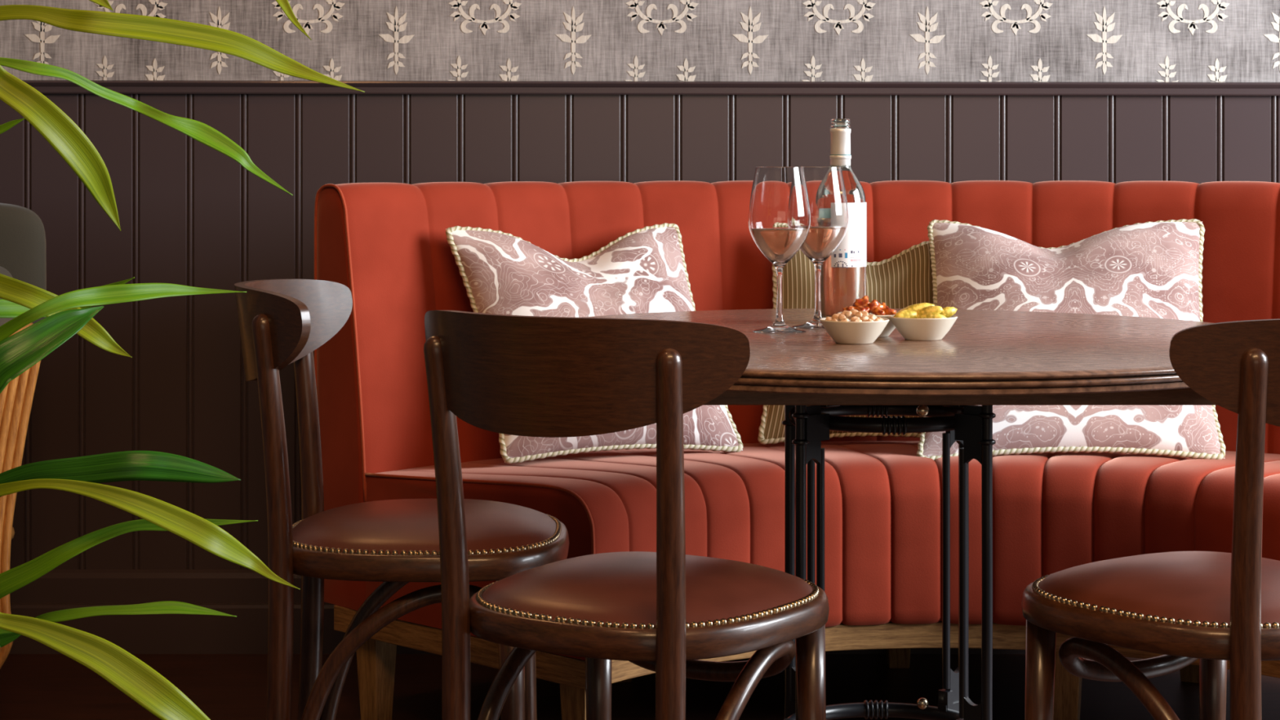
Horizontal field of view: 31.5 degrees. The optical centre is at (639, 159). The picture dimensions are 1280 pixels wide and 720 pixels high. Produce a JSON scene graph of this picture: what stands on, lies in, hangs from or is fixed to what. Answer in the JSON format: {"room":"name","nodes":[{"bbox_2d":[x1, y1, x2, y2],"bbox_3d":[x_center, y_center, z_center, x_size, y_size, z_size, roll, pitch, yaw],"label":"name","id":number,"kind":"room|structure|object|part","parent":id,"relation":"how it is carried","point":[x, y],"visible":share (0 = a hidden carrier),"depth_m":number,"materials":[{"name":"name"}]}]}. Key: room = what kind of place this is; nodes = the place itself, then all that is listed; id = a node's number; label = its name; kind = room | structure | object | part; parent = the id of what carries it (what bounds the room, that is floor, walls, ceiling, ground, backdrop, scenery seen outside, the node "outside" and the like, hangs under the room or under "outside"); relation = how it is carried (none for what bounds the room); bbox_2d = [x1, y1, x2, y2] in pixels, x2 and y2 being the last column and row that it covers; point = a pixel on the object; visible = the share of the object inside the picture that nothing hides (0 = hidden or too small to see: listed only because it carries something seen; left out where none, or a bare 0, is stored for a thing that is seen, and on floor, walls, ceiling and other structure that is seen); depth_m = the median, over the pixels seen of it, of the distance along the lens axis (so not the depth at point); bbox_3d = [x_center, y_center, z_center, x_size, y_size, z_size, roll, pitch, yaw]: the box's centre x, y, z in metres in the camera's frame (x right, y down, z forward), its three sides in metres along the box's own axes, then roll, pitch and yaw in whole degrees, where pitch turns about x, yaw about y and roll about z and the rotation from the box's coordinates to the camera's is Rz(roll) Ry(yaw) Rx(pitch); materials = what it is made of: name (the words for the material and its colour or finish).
{"room":"restaurant","nodes":[
{"label":"restaurant","id":0,"kind":"room"},
{"bbox_2d":[0,0,1279,569],"bbox_3d":[0.500,-0.504,4.665,5.600,3.000,0.130,0,0,0],"label":"wall","id":1,"kind":"structure","parent":0,"point":[190,214],"depth_m":4.60,"materials":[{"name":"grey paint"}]},
{"bbox_2d":[8,569,1025,653],"bbox_3d":[0.500,0.913,4.585,5.600,0.165,0.030,0,0,0],"label":"baseboard","id":2,"kind":"structure","parent":1,"relation":"attached to","point":[242,593],"depth_m":4.57,"materials":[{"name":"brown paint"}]},
{"bbox_2d":[22,80,1279,95],"bbox_3d":[0.500,-0.146,4.591,5.600,0.037,0.026,0,0,0],"label":"trim","id":3,"kind":"structure","parent":1,"relation":"attached to","point":[44,86],"depth_m":4.59,"materials":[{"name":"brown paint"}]},
{"bbox_2d":[0,653,1279,719],"bbox_3d":[0.500,1.016,1.300,5.600,0.040,6.700,0,0,0],"label":"floor","id":4,"kind":"structure","parent":0,"point":[33,686],"depth_m":4.26,"materials":[{"name":"brown wood"}]},
{"bbox_2d":[0,203,46,668],"bbox_3d":[-1.370,0.536,3.854,0.691,0.920,0.689,0,0,0],"label":"rattan armchair","id":5,"kind":"object","parent":4,"relation":"on","point":[23,250],"visible":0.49,"depth_m":3.89,"materials":[{"name":"brown wicker"}]},
{"bbox_2d":[0,266,14,326],"bbox_3d":[-1.235,0.271,3.850,0.300,0.185,0.460,0,0,-7],"label":"cushion","id":6,"kind":"object","parent":5,"relation":"on","point":[9,271],"depth_m":3.98,"materials":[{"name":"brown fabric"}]},
{"bbox_3d":[-1.128,0.637,3.854,0.140,0.685,0.030,0,0,-9],"label":"rattan rod","id":7,"kind":"part","parent":5,"relation":"part of","materials":[{"name":"orange wicker"}]},
{"bbox_3d":[-1.116,0.637,3.870,0.137,0.685,0.040,0,0,0],"label":"rattan rod","id":8,"kind":"part","parent":5,"relation":"part of","materials":[{"name":"orange wicker"}]},
{"bbox_3d":[-1.316,0.664,3.708,0.745,0.041,0.316,0,0,-40],"label":"seat rail","id":9,"kind":"part","parent":5,"relation":"part of","materials":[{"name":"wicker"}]},
{"bbox_3d":[-1.102,0.637,3.874,0.140,0.685,0.030,0,0,-9],"label":"rattan rod","id":10,"kind":"part","parent":5,"relation":"part of","materials":[{"name":"orange wicker"}]},
{"bbox_3d":[-1.090,0.637,3.890,0.137,0.685,0.040,0,0,0],"label":"rattan rod","id":11,"kind":"part","parent":5,"relation":"part of","materials":[{"name":"orange wicker"}]},
{"bbox_2d":[0,203,46,324],"bbox_3d":[-1.345,0.221,4.070,0.540,0.290,0.160,0,0,-14],"label":"cushion","id":12,"kind":"object","parent":5,"relation":"on","point":[23,250],"depth_m":4.06,"materials":[{"name":"grey fabric"}]},
{"bbox_3d":[-1.296,0.311,3.695,0.789,0.048,0.318,0,0,-39],"label":"rail","id":13,"kind":"part","parent":5,"relation":"part of","materials":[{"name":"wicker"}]},
{"bbox_2d":[0,0,364,719],"bbox_3d":[-0.858,0.361,2.334,0.934,1.270,0.768,0,0,29],"label":"dracaena plant","id":14,"kind":"object","parent":4,"relation":"on","point":[70,313],"visible":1,"depth_m":2.30,"materials":[{"name":"green plant"}]},
{"bbox_2d":[234,279,568,719],"bbox_3d":[-0.336,0.585,3.205,0.470,0.823,0.455,0,0,0],"label":"dining chair","id":15,"kind":"object","parent":4,"relation":"on","point":[393,543],"visible":0.94,"depth_m":3.05,"materials":[{"name":"brown wood"}]},
{"bbox_3d":[-0.495,0.602,3.053,0.058,0.790,0.038,0,0,-22],"label":"leg","id":16,"kind":"part","parent":15,"relation":"part of","materials":[{"name":"brown wood"}]},
{"bbox_3d":[-0.502,0.241,3.205,0.136,0.135,0.456,0,0,0],"label":"backrest","id":17,"kind":"part","parent":15,"relation":"part of","materials":[{"name":"brown wood"}]},
{"bbox_3d":[-0.495,0.602,3.357,0.058,0.790,0.038,0,0,22],"label":"leg","id":18,"kind":"part","parent":15,"relation":"part of","materials":[{"name":"brown wood"}]},
{"bbox_2d":[292,498,556,554],"bbox_3d":[-0.305,0.508,3.205,0.388,0.041,0.384,0,0,0],"label":"seat cushion","id":19,"kind":"object","parent":15,"relation":"on","point":[401,526],"depth_m":3.10,"materials":[{"name":"brown leather"}]},
{"bbox_3d":[-0.305,0.522,3.205,0.387,0.005,0.384,0,0,0],"label":"nailhead trim","id":20,"kind":"part","parent":15,"relation":"part of","materials":[{"name":"gold metal"}]},
{"bbox_3d":[-0.305,0.542,3.205,0.409,0.035,0.405,0,0,0],"label":"seat frame","id":21,"kind":"part","parent":15,"relation":"part of","materials":[{"name":"brown wood"}]},
{"bbox_3d":[-0.172,0.777,3.049,0.043,0.439,0.038,0,0,0],"label":"leg","id":22,"kind":"part","parent":15,"relation":"part of","materials":[{"name":"brown wood"}]},
{"bbox_3d":[-0.172,0.777,3.361,0.043,0.439,0.038,0,0,0],"label":"leg","id":23,"kind":"part","parent":15,"relation":"part of","materials":[{"name":"brown wood"}]},
{"bbox_2d":[423,310,829,719],"bbox_3d":[-0.011,0.585,2.719,0.455,0.823,0.470,0,0,33],"label":"dining chair","id":24,"kind":"object","parent":4,"relation":"on","point":[668,610],"visible":1,"depth_m":2.57,"materials":[{"name":"brown wood"}]},
{"bbox_3d":[-0.226,0.602,2.668,0.058,0.790,0.038,0,0,-35],"label":"leg","id":25,"kind":"part","parent":24,"relation":"part of","materials":[{"name":"brown wood"}]},
{"bbox_3d":[-0.101,0.241,2.580,0.456,0.135,0.136,0,0,33],"label":"backrest","id":26,"kind":"part","parent":24,"relation":"part of","materials":[{"name":"brown wood"}]},
{"bbox_3d":[-0.053,0.777,2.942,0.038,0.439,0.043,0,0,33],"label":"leg","id":27,"kind":"part","parent":24,"relation":"part of","materials":[{"name":"brown wood"}]},
{"bbox_3d":[0.006,0.522,2.745,0.384,0.005,0.387,0,0,33],"label":"nailhead trim","id":28,"kind":"part","parent":24,"relation":"part of","materials":[{"name":"gold metal"}]},
{"bbox_2d":[482,551,813,627],"bbox_3d":[0.006,0.508,2.745,0.384,0.041,0.388,0,0,33],"label":"seat cushion","id":29,"kind":"object","parent":24,"relation":"on","point":[614,589],"depth_m":2.64,"materials":[{"name":"brown leather"}]},
{"bbox_3d":[0.006,0.542,2.745,0.405,0.035,0.409,0,0,33],"label":"seat frame","id":30,"kind":"part","parent":24,"relation":"part of","materials":[{"name":"brown wood"}]},
{"bbox_3d":[0.030,0.602,2.502,0.038,0.790,0.058,0,0,11],"label":"leg","id":31,"kind":"part","parent":24,"relation":"part of","materials":[{"name":"brown wood"}]},
{"bbox_3d":[0.210,0.777,2.771,0.038,0.439,0.043,0,0,33],"label":"leg","id":32,"kind":"part","parent":24,"relation":"part of","materials":[{"name":"brown wood"}]},
{"bbox_2d":[314,180,1279,719],"bbox_3d":[0.550,0.518,4.064,2.271,0.955,1.028,0,0,0],"label":"banquette","id":33,"kind":"object","parent":4,"relation":"on","point":[387,243],"visible":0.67,"depth_m":3.98,"materials":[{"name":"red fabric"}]},
{"bbox_3d":[-0.467,0.915,4.017,0.055,0.162,0.055,0,0,40],"label":"leg","id":34,"kind":"part","parent":33,"relation":"part of","materials":[{"name":"brown wood"}]},
{"bbox_3d":[-0.091,0.915,3.632,0.055,0.162,0.055,0,0,38],"label":"leg","id":35,"kind":"part","parent":33,"relation":"part of","materials":[{"name":"brown wood"}]},
{"bbox_2d":[445,222,742,463],"bbox_3d":[-0.086,0.325,4.112,0.493,0.413,0.252,0,0,-29],"label":"throw pillow","id":36,"kind":"object","parent":33,"relation":"on","point":[643,270],"visible":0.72,"depth_m":4.08,"materials":[{"name":"fabric"}]},
{"bbox_3d":[-0.041,0.915,4.335,0.055,0.162,0.055,0,0,-25],"label":"leg","id":37,"kind":"part","parent":33,"relation":"part of","materials":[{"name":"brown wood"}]},
{"bbox_3d":[0.545,0.812,4.038,2.176,0.044,0.959,0,0,0],"label":"rail","id":38,"kind":"part","parent":33,"relation":"part of","materials":[{"name":"brown wood"}]},
{"bbox_3d":[0.539,0.654,3.985,2.031,0.274,0.868,0,0,0],"label":"seat","id":39,"kind":"part","parent":33,"relation":"part of","materials":[{"name":"red fabric"}]},
{"bbox_2d":[757,240,933,444],"bbox_3d":[0.443,0.331,4.337,0.440,0.410,0.176,0,0,0],"label":"striped pillow","id":40,"kind":"object","parent":33,"relation":"on","point":[904,279],"visible":0.26,"depth_m":4.33,"materials":[{"name":"fabric"}]},
{"bbox_3d":[0.508,0.915,4.457,0.055,0.162,0.055,0,0,0],"label":"leg","id":41,"kind":"part","parent":33,"relation":"part of","materials":[{"name":"brown wood"}]},
{"bbox_3d":[0.730,0.915,3.884,0.055,0.162,0.055,0,0,17],"label":"leg","id":42,"kind":"part","parent":33,"relation":"part of","materials":[{"name":"brown wood"}]},
{"bbox_2d":[916,218,1225,460],"bbox_3d":[0.774,0.320,4.172,0.578,0.419,0.438,0,0,0],"label":"throw pillow","id":43,"kind":"object","parent":33,"relation":"on","point":[1147,269],"visible":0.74,"depth_m":4.14,"materials":[{"name":"fabric"}]},
{"bbox_3d":[1.057,0.915,4.335,0.055,0.162,0.055,0,0,25],"label":"leg","id":44,"kind":"part","parent":33,"relation":"part of","materials":[{"name":"brown wood"}]},
{"bbox_2d":[582,308,1217,719],"bbox_3d":[0.350,0.620,3.196,1.146,0.747,1.146,0,0,-19],"label":"pedestal table","id":45,"kind":"object","parent":4,"relation":"on","point":[987,358],"visible":0.73,"depth_m":3.08,"materials":[{"name":"brown wood"}]},
{"bbox_2d":[748,166,810,333],"bbox_3d":[0.200,0.128,3.250,0.090,0.236,0.090,0,0,0],"label":"wine glass","id":46,"kind":"object","parent":45,"relation":"on","point":[780,211],"visible":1,"depth_m":3.22,"materials":[{"name":"clear glass"}]},
{"bbox_3d":[0.168,0.637,3.357,0.232,0.713,0.027,0,0,41],"label":"leg","id":47,"kind":"part","parent":45,"relation":"part of","materials":[{"name":"black metal"}]},
{"bbox_3d":[0.168,0.637,3.043,0.232,0.713,0.027,0,0,-41],"label":"leg","id":48,"kind":"part","parent":45,"relation":"part of","materials":[{"name":"black metal"}]},
{"bbox_2d":[791,166,848,328],"bbox_3d":[0.262,0.128,3.335,0.090,0.236,0.090,0,0,0],"label":"wine glass","id":49,"kind":"object","parent":45,"relation":"on","point":[828,207],"visible":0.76,"depth_m":3.30,"materials":[{"name":"clear glass"}]},
{"bbox_2d":[814,119,866,318],"bbox_3d":[0.303,0.092,3.425,0.078,0.308,0.078,0,0,0],"label":"wine bottle","id":50,"kind":"object","parent":45,"relation":"on","point":[843,273],"visible":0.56,"depth_m":3.39,"materials":[{"name":"clear glass"},{"name":"paper"},{"name":"foil"}]},
{"bbox_2d":[819,317,888,344],"bbox_3d":[0.288,0.230,3.045,0.094,0.032,0.094,0,0,0],"label":"bowl","id":51,"kind":"object","parent":45,"relation":"on","point":[849,332],"visible":0.95,"depth_m":3.01,"materials":[{"name":"beige ceramic"}]},
{"bbox_2d":[825,316,832,320],"bbox_3d":[0.254,0.216,3.043,0.013,0.012,0.010,0,0,-29],"label":"nut","id":52,"kind":"object","parent":51,"relation":"in","point":[828,318],"visible":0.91,"depth_m":3.04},
{"bbox_2d":[831,313,839,320],"bbox_3d":[0.264,0.212,3.045,0.014,0.010,0.011,0,0,-4],"label":"nut","id":53,"kind":"object","parent":51,"relation":"in","point":[835,316],"visible":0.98,"depth_m":3.04,"materials":[{"name":"beige food"}]},
{"bbox_2d":[837,314,846,320],"bbox_3d":[0.270,0.211,3.029,0.010,0.011,0.014,0,0,-6],"label":"nut","id":54,"kind":"object","parent":51,"relation":"in","point":[840,317],"visible":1,"depth_m":3.02,"materials":[{"name":"beige food"}]},
{"bbox_2d":[840,318,848,321],"bbox_3d":[0.272,0.216,3.015,0.012,0.011,0.010,0,0,17],"label":"nut","id":55,"kind":"object","parent":51,"relation":"in","point":[842,319],"visible":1,"depth_m":3.01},
{"bbox_2d":[844,311,852,318],"bbox_3d":[0.279,0.207,3.036,0.011,0.011,0.012,0,0,-45],"label":"nut","id":56,"kind":"object","parent":51,"relation":"in","point":[848,314],"visible":1,"depth_m":3.03,"materials":[{"name":"beige food"}]},
{"bbox_2d":[849,309,858,315],"bbox_3d":[0.288,0.205,3.045,0.010,0.010,0.014,0,0,-29],"label":"nut","id":57,"kind":"object","parent":51,"relation":"in","point":[853,311],"visible":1,"depth_m":3.04,"materials":[{"name":"food"}]},
{"bbox_2d":[850,315,860,321],"bbox_3d":[0.287,0.213,3.021,0.013,0.010,0.010,0,0,-6],"label":"nut","id":58,"kind":"object","parent":51,"relation":"in","point":[852,318],"visible":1,"depth_m":3.02,"materials":[{"name":"food"}]},
{"bbox_2d":[853,318,862,321],"bbox_3d":[0.288,0.216,3.011,0.012,0.011,0.013,0,0,21],"label":"nut","id":59,"kind":"object","parent":51,"relation":"in","point":[855,319],"visible":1,"depth_m":3.01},
{"bbox_2d":[853,311,862,318],"bbox_3d":[0.292,0.207,3.033,0.012,0.010,0.013,0,0,12],"label":"nut","id":60,"kind":"object","parent":51,"relation":"in","point":[859,314],"visible":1,"depth_m":3.03,"materials":[{"name":"beige food"}]},
{"bbox_2d":[859,311,868,316],"bbox_3d":[0.301,0.207,3.042,0.010,0.010,0.013,0,0,-21],"label":"nut","id":61,"kind":"object","parent":51,"relation":"in","point":[864,313],"visible":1,"depth_m":3.04,"materials":[{"name":"beige food"}]},
{"bbox_2d":[860,315,868,321],"bbox_3d":[0.300,0.213,3.024,0.014,0.010,0.010,0,0,-15],"label":"nut","id":62,"kind":"object","parent":51,"relation":"in","point":[864,318],"visible":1,"depth_m":3.02,"materials":[{"name":"beige food"}]},
{"bbox_2d":[868,314,876,321],"bbox_3d":[0.312,0.212,3.040,0.014,0.011,0.010,0,0,-33],"label":"nut","id":63,"kind":"object","parent":51,"relation":"in","point":[873,317],"visible":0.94,"depth_m":3.04,"materials":[{"name":"beige food"}]},
{"bbox_2d":[837,311,897,337],"bbox_3d":[0.322,0.230,3.165,0.094,0.032,0.094,0,0,0],"label":"bowl","id":64,"kind":"object","parent":45,"relation":"on","point":[890,326],"visible":0.22,"depth_m":3.14,"materials":[{"name":"beige ceramic"}]},
{"bbox_2d":[842,306,857,311],"bbox_3d":[0.295,0.213,3.160,0.023,0.020,0.019,0,0,-33],"label":"nut","id":65,"kind":"object","parent":64,"relation":"in","point":[847,308],"visible":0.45,"depth_m":3.15,"materials":[{"name":"orange food"}]},
{"bbox_2d":[852,295,869,306],"bbox_3d":[0.314,0.201,3.168,0.024,0.024,0.031,0,0,43],"label":"nut","id":66,"kind":"object","parent":64,"relation":"in","point":[864,300],"visible":0.78,"depth_m":3.16,"materials":[{"name":"orange food"}]},
{"bbox_2d":[856,305,870,314],"bbox_3d":[0.309,0.210,3.147,0.023,0.016,0.020,0,0,-38],"label":"nut","id":67,"kind":"object","parent":64,"relation":"in","point":[862,308],"visible":0.54,"depth_m":3.14,"materials":[{"name":"food"}]},
{"bbox_2d":[866,299,884,313],"bbox_3d":[0.328,0.204,3.156,0.026,0.020,0.018,0,0,-24],"label":"nut","id":68,"kind":"object","parent":64,"relation":"in","point":[874,304],"visible":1,"depth_m":3.15,"materials":[{"name":"orange food"}]},
{"bbox_2d":[873,306,885,315],"bbox_3d":[0.332,0.213,3.143,0.017,0.018,0.021,0,0,16],"label":"nut","id":69,"kind":"object","parent":64,"relation":"in","point":[877,311],"visible":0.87,"depth_m":3.14,"materials":[{"name":"orange food"}]},
{"bbox_2d":[880,302,888,315],"bbox_3d":[0.339,0.209,3.167,0.016,0.020,0.028,0,0,-16],"label":"nut","id":70,"kind":"object","parent":64,"relation":"in","point":[885,306],"visible":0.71,"depth_m":3.16,"materials":[{"name":"orange food"}]},
{"bbox_2d":[884,306,896,315],"bbox_3d":[0.349,0.213,3.158,0.017,0.017,0.021,0,0,5],"label":"nut","id":71,"kind":"object","parent":64,"relation":"in","point":[888,311],"visible":0.7,"depth_m":3.15,"materials":[{"name":"orange food"}]},
{"bbox_3d":[0.346,0.314,3.200,0.269,0.050,0.269,0,0,-37],"label":"mounting plate","id":72,"kind":"part","parent":45,"relation":"part of","materials":[{"name":"black metal"}]},
{"bbox_2d":[888,314,957,341],"bbox_3d":[0.388,0.230,3.105,0.094,0.032,0.094,0,0,0],"label":"bowl","id":73,"kind":"object","parent":45,"relation":"on","point":[911,329],"visible":0.91,"depth_m":3.07,"materials":[{"name":"beige ceramic"}]},
{"bbox_2d":[895,310,917,318],"bbox_3d":[0.366,0.212,3.091,0.041,0.016,0.016,0,0,-29],"label":"pepper","id":74,"kind":"object","parent":73,"relation":"in","point":[904,313],"visible":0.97,"depth_m":3.08,"materials":[{"name":"yellow food"}]},
{"bbox_2d":[893,302,934,316],"bbox_3d":[0.375,0.207,3.101,0.059,0.024,0.017,0,0,-12],"label":"pepper","id":75,"kind":"object","parent":73,"relation":"in","point":[917,307],"visible":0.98,"depth_m":3.10,"materials":[{"name":"yellow food"}]},
{"bbox_2d":[916,306,943,318],"bbox_3d":[0.393,0.210,3.092,0.043,0.023,0.017,0,0,2],"label":"pepper","id":76,"kind":"object","parent":73,"relation":"in","point":[938,309],"visible":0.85,"depth_m":3.09,"materials":[{"name":"yellow food"}]},
{"bbox_2d":[920,312,946,318],"bbox_3d":[0.400,0.214,3.082,0.037,0.014,0.014,0,0,3],"label":"pepper","id":77,"kind":"object","parent":73,"relation":"in","point":[929,315],"visible":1,"depth_m":3.08,"materials":[{"name":"yellow food"}]},
{"bbox_2d":[939,306,957,317],"bbox_3d":[0.418,0.210,3.106,0.036,0.018,0.016,0,0,-26],"label":"pepper","id":78,"kind":"object","parent":73,"relation":"in","point":[948,312],"visible":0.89,"depth_m":3.10,"materials":[{"name":"yellow food"}]},
{"bbox_3d":[0.524,0.637,3.357,0.232,0.713,0.027,0,0,-41],"label":"leg","id":79,"kind":"part","parent":45,"relation":"part of","materials":[{"name":"black metal"}]},
{"bbox_3d":[0.524,0.637,3.043,0.232,0.713,0.027,0,0,41],"label":"leg","id":80,"kind":"part","parent":45,"relation":"part of","materials":[{"name":"black metal"}]},
{"bbox_2d":[1021,319,1279,719],"bbox_3d":[0.710,0.585,2.723,0.455,0.823,0.470,0,0,-35],"label":"dining chair","id":81,"kind":"object","parent":4,"relation":"on","point":[1214,608],"visible":1,"depth_m":2.59,"materials":[{"name":"brown wood"}]},
{"bbox_3d":[0.487,0.777,2.767,0.038,0.439,0.043,0,0,-35],"label":"leg","id":82,"kind":"part","parent":81,"relation":"part of","materials":[{"name":"brown wood"}]},
{"bbox_3d":[0.692,0.542,2.748,0.405,0.035,0.409,0,0,-35],"label":"seat frame","id":83,"kind":"part","parent":81,"relation":"part of","materials":[{"name":"brown wood"}]},
{"bbox_3d":[0.692,0.522,2.748,0.384,0.005,0.387,0,0,-35],"label":"nailhead trim","id":84,"kind":"part","parent":81,"relation":"part of","materials":[{"name":"gold metal"}]},
{"bbox_2d":[1038,551,1279,626],"bbox_3d":[0.692,0.508,2.748,0.384,0.041,0.388,0,0,-35],"label":"seat cushion","id":85,"kind":"object","parent":81,"relation":"on","point":[1178,588],"depth_m":2.65,"materials":[{"name":"brown leather"}]},
{"bbox_3d":[0.744,0.777,2.947,0.038,0.439,0.043,0,0,-35],"label":"leg","id":86,"kind":"part","parent":81,"relation":"part of","materials":[{"name":"brown wood"}]},
{"bbox_3d":[0.805,0.241,2.587,0.456,0.135,0.136,0,0,-35],"label":"backrest","id":87,"kind":"part","parent":81,"relation":"part of","materials":[{"name":"brown wood"}]},
{"bbox_3d":[0.676,0.602,2.505,0.038,0.790,0.058,0,0,-13],"label":"leg","id":88,"kind":"part","parent":81,"relation":"part of","materials":[{"name":"brown wood"}]}
]}

